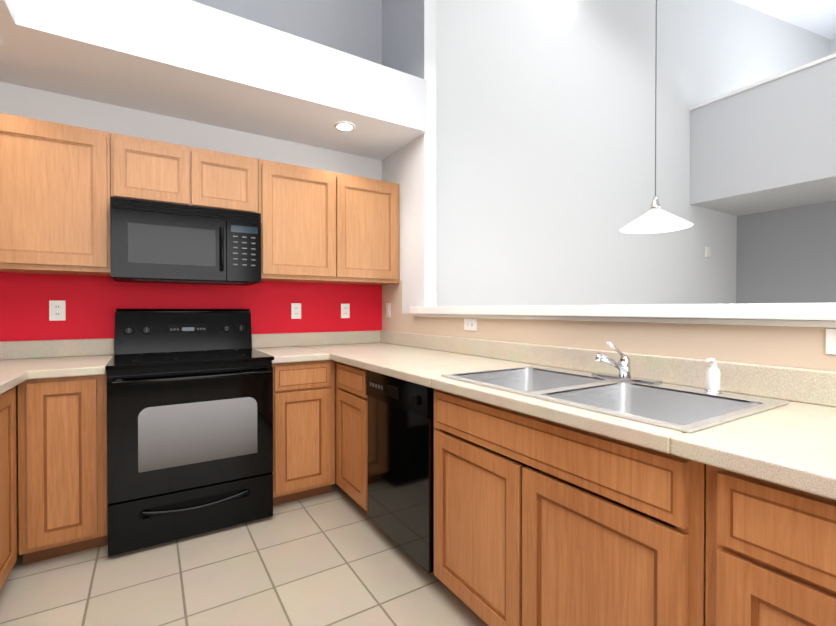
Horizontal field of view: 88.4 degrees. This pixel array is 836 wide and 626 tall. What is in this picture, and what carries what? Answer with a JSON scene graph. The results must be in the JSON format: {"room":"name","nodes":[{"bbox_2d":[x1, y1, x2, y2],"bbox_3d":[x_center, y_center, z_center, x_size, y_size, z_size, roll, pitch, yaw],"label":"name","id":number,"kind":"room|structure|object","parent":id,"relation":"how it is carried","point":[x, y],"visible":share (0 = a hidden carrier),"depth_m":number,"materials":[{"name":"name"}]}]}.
{"room":"kitchen","nodes":[
{"label":"kitchen","id":0,"kind":"room"},
{"bbox_2d":[0,0,426,159],"bbox_3d":[0.384,-1.423,-0.117,2.760,0.360,7.000,0,1,-32],"label":"soffit","id":1,"kind":"structure","parent":0,"point":[190,60],"depth_m":2.41,"materials":[{"name":"white paint"}]},
{"bbox_2d":[334,122,355,131],"bbox_3d":[-0.497,-1.264,2.918,0.150,0.005,0.150,0,1,-32],"label":"recessed light","id":2,"kind":"object","parent":1,"relation":"in","point":[345,126],"visible":1,"depth_m":2.91,"materials":[{"name":"white"}]},
{"bbox_2d":[0,483,487,625],"bbox_3d":[5.006,1.213,2.793,13.860,0.080,7.200,0,1,-32],"label":"floor","id":3,"kind":"structure","parent":0,"point":[337,555],"depth_m":1.89,"materials":[{"name":"tile"}]},
{"bbox_2d":[0,385,18,590],"bbox_3d":[-1.877,0.744,1.499,0.612,0.880,0.493,0,1,-32],"label":"base cabinet","id":4,"kind":"object","parent":3,"relation":"on","point":[9,532],"visible":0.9,"depth_m":1.73,"materials":[{"name":"brown wood"}]},
{"bbox_2d":[0,338,114,394],"bbox_3d":[-1.132,0.240,0.598,0.926,0.140,4.197,0,1,-32],"label":"countertop","id":5,"kind":"structure","parent":4,"relation":"on","point":[21,361],"depth_m":2.35,"materials":[{"name":"laminate"}]},
{"bbox_2d":[18,373,107,564],"bbox_3d":[-1.827,0.737,2.279,0.327,0.880,0.618,0,1,-32],"label":"base cabinet","id":6,"kind":"object","parent":3,"relation":"on","point":[62,472],"depth_m":2.02,"materials":[{"name":"brown wood"}]},
{"bbox_2d":[105,309,273,556],"bbox_3d":[-1.310,0.575,2.498,0.774,1.200,0.746,0,1,-32],"label":"range","id":7,"kind":"object","parent":3,"relation":"on","point":[189,422],"visible":1,"depth_m":2.25,"materials":[{"name":"black metal"}]},
{"bbox_2d":[272,360,334,505],"bbox_3d":[-0.854,0.732,2.886,0.401,0.880,0.620,0,1,-32],"label":"base cabinet","id":8,"kind":"object","parent":3,"relation":"on","point":[303,392],"depth_m":2.63,"materials":[{"name":"brown wood"}]},
{"bbox_2d":[252,333,323,363],"bbox_3d":[-0.874,0.222,2.847,0.330,0.140,0.657,0,1,-32],"label":"countertop","id":9,"kind":"structure","parent":8,"relation":"on","point":[285,347],"depth_m":3.06,"materials":[{"name":"laminate"}]},
{"bbox_2d":[335,361,466,512],"bbox_3d":[-0.116,0.734,2.676,0.659,0.880,0.432,0,1,-32],"label":"base cabinet","id":10,"kind":"object","parent":3,"relation":"on","point":[351,399],"depth_m":2.34,"materials":[{"name":"brown wood"}]},
{"bbox_2d":[366,370,440,581],"bbox_3d":[0.144,0.740,2.220,0.650,0.876,0.599,0,1,-32],"label":"dishwasher","id":11,"kind":"object","parent":3,"relation":"on","point":[400,463],"visible":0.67,"depth_m":1.99,"materials":[{"name":"black"}]},
{"bbox_2d":[679,457,835,625],"bbox_3d":[1.016,0.749,0.866,0.659,0.880,0.567,0,1,-32],"label":"base cabinet","id":12,"kind":"object","parent":3,"relation":"on","point":[753,551],"depth_m":0.84,"materials":[{"name":"brown wood"}]},
{"bbox_2d":[312,330,835,499],"bbox_3d":[0.507,0.232,1.623,0.716,0.140,4.197,0,1,-32],"label":"countertop","id":13,"kind":"structure","parent":12,"relation":"on","point":[790,444],"depth_m":1.30,"materials":[{"name":"laminate"}]},
{"bbox_2d":[441,341,787,432],"bbox_3d":[0.586,0.275,1.509,0.560,0.342,0.960,0,1,-32],"label":"sink","id":14,"kind":"object","parent":13,"relation":"in","point":[624,393],"visible":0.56,"depth_m":1.49,"materials":[{"name":"silver metal"}]},
{"bbox_2d":[0,0,829,342],"bbox_3d":[3.119,-2.701,5.780,13.860,7.700,0.120,0,1,-32],"label":"wall","id":15,"kind":"structure","parent":0,"point":[562,148],"depth_m":4.49,"materials":[{"name":"beige paint"}]},
{"bbox_2d":[0,113,111,275],"bbox_3d":[-2.034,-0.608,2.315,0.629,0.770,0.316,0,1,-32],"label":"upper cabinet","id":16,"kind":"object","parent":15,"relation":"attached to","point":[60,184],"depth_m":2.23,"materials":[{"name":"brown wood"}]},
{"bbox_2d":[49,301,65,320],"bbox_3d":[-2.079,-0.014,2.477,0.072,0.115,0.006,0,1,-32],"label":"electrical outlet","id":17,"kind":"object","parent":15,"relation":"attached to","point":[57,310],"visible":1,"depth_m":2.48,"materials":[{"name":"white plastic"}]},
{"bbox_2d":[112,133,203,206],"bbox_3d":[-1.577,-0.810,2.600,0.444,0.370,0.316,0,1,-32],"label":"upper cabinet","id":18,"kind":"object","parent":15,"relation":"attached to","point":[142,168],"depth_m":2.47,"materials":[{"name":"brown wood"}]},
{"bbox_2d":[110,196,260,285],"bbox_3d":[-1.403,-0.404,2.638,0.766,0.436,0.440,0,1,-32],"label":"microwave","id":19,"kind":"object","parent":18,"relation":"attached to","point":[156,242],"visible":1,"depth_m":2.46,"materials":[{"name":"black"}]},
{"bbox_2d":[204,149,259,212],"bbox_3d":[-1.295,-0.812,2.776,0.444,0.370,0.316,0,1,-32],"label":"upper cabinet","id":20,"kind":"object","parent":15,"relation":"attached to","point":[231,181],"depth_m":2.68,"materials":[{"name":"brown wood"}]},
{"bbox_2d":[291,303,300,318],"bbox_3d":[-0.908,-0.015,3.209,0.072,0.115,0.006,0,1,-32],"label":"electrical outlet","id":21,"kind":"object","parent":15,"relation":"attached to","point":[295,310],"visible":1,"depth_m":3.21,"materials":[{"name":"white plastic"}]},
{"bbox_2d":[260,159,347,283],"bbox_3d":[-0.855,-0.614,3.052,0.587,0.770,0.316,0,1,-32],"label":"upper cabinet","id":22,"kind":"object","parent":15,"relation":"attached to","point":[304,210],"depth_m":2.92,"materials":[{"name":"brown wood"}]},
{"bbox_2d":[341,304,349,317],"bbox_3d":[-0.578,-0.017,3.415,0.072,0.115,0.006,0,1,-32],"label":"electrical outlet","id":23,"kind":"object","parent":15,"relation":"attached to","point":[345,310],"visible":1,"depth_m":3.41,"materials":[{"name":"white plastic"}]},
{"bbox_2d":[348,175,398,284],"bbox_3d":[-0.466,-0.616,3.295,0.587,0.770,0.316,0,1,-32],"label":"upper cabinet","id":24,"kind":"object","parent":15,"relation":"attached to","point":[373,205],"depth_m":3.20,"materials":[{"name":"brown wood"}]},
{"bbox_2d":[705,247,710,257],"bbox_3d":[4.381,-0.917,6.494,0.120,0.160,0.028,0,1,-32],"label":"thermostat","id":25,"kind":"object","parent":15,"relation":"attached to","point":[707,252],"visible":1,"depth_m":6.47,"materials":[{"name":"white plastic"}]},
{"bbox_2d":[382,0,835,401],"bbox_3d":[1.014,-2.667,1.564,0.100,7.700,4.800,0,1,-32],"label":"wall","id":26,"kind":"structure","parent":0,"point":[408,36],"depth_m":3.03,"materials":[{"name":"beige paint"}]},
{"bbox_2d":[386,303,390,316],"bbox_3d":[-0.242,-0.022,3.489,0.010,0.115,0.072,0,1,-32],"label":"light switch","id":27,"kind":"object","parent":26,"relation":"attached to","point":[388,309],"visible":1,"depth_m":3.48,"materials":[{"name":"white plastic"}]},
{"bbox_2d":[464,318,476,330],"bbox_3d":[0.316,0.070,2.600,0.006,0.072,0.115,0,1,-32],"label":"outlet","id":28,"kind":"object","parent":26,"relation":"attached to","point":[470,324],"visible":1,"depth_m":2.60,"materials":[{"name":"white plastic"}]},
{"bbox_2d":[410,303,835,327],"bbox_3d":[1.162,0.005,1.348,0.190,0.070,4.320,0,1,-32],"label":"ledge","id":29,"kind":"structure","parent":26,"relation":"on","point":[795,314],"depth_m":1.57,"materials":[{"name":"white paint"}]},
{"bbox_2d":[826,329,835,353],"bbox_3d":[1.201,0.082,1.184,0.006,0.072,0.115,0,1,-32],"label":"outlet","id":30,"kind":"object","parent":26,"relation":"attached to","point":[830,341],"visible":1,"depth_m":1.22,"materials":[{"name":"white plastic"}]},
{"bbox_2d":[690,58,835,303],"bbox_3d":[8.297,-0.878,4.832,5.900,4.070,6.998,0,1,-32],"label":"wall","id":31,"kind":"structure","parent":0,"point":[763,163],"depth_m":5.89,"materials":[{"name":"white paint"}]},
{"bbox_2d":[689,53,835,110],"bbox_3d":[5.846,-2.921,3.283,0.180,0.040,6.998,0,1,-32],"label":"trim","id":32,"kind":"structure","parent":31,"relation":"on","point":[799,68],"depth_m":5.42,"materials":[{"name":"white"}]},
{"bbox_2d":[733,0,835,38],"bbox_3d":[5.001,-4.607,2.754,13.860,2.823,7.220,0,1,-32],"label":"ceiling","id":33,"kind":"structure","parent":0,"point":[818,17],"depth_m":7.75,"materials":[{"name":"white paint"}]},
{"bbox_2d":[620,0,692,233],"bbox_3d":[1.421,-2.210,2.558,0.384,3.404,0.384,0,1,-32],"label":"pendant lamp","id":34,"kind":"object","parent":33,"relation":"hanging from","point":[655,218],"visible":1,"depth_m":2.56,"materials":[{"name":"white metal"}]},
{"bbox_2d":[830,37,835,54],"bbox_3d":[10.840,-2.707,6.407,0.100,7.700,7.000,0,1,-32],"label":"wall","id":35,"kind":"structure","parent":0,"point":[833,46],"depth_m":9.28,"materials":[{"name":"white paint"}]}
]}

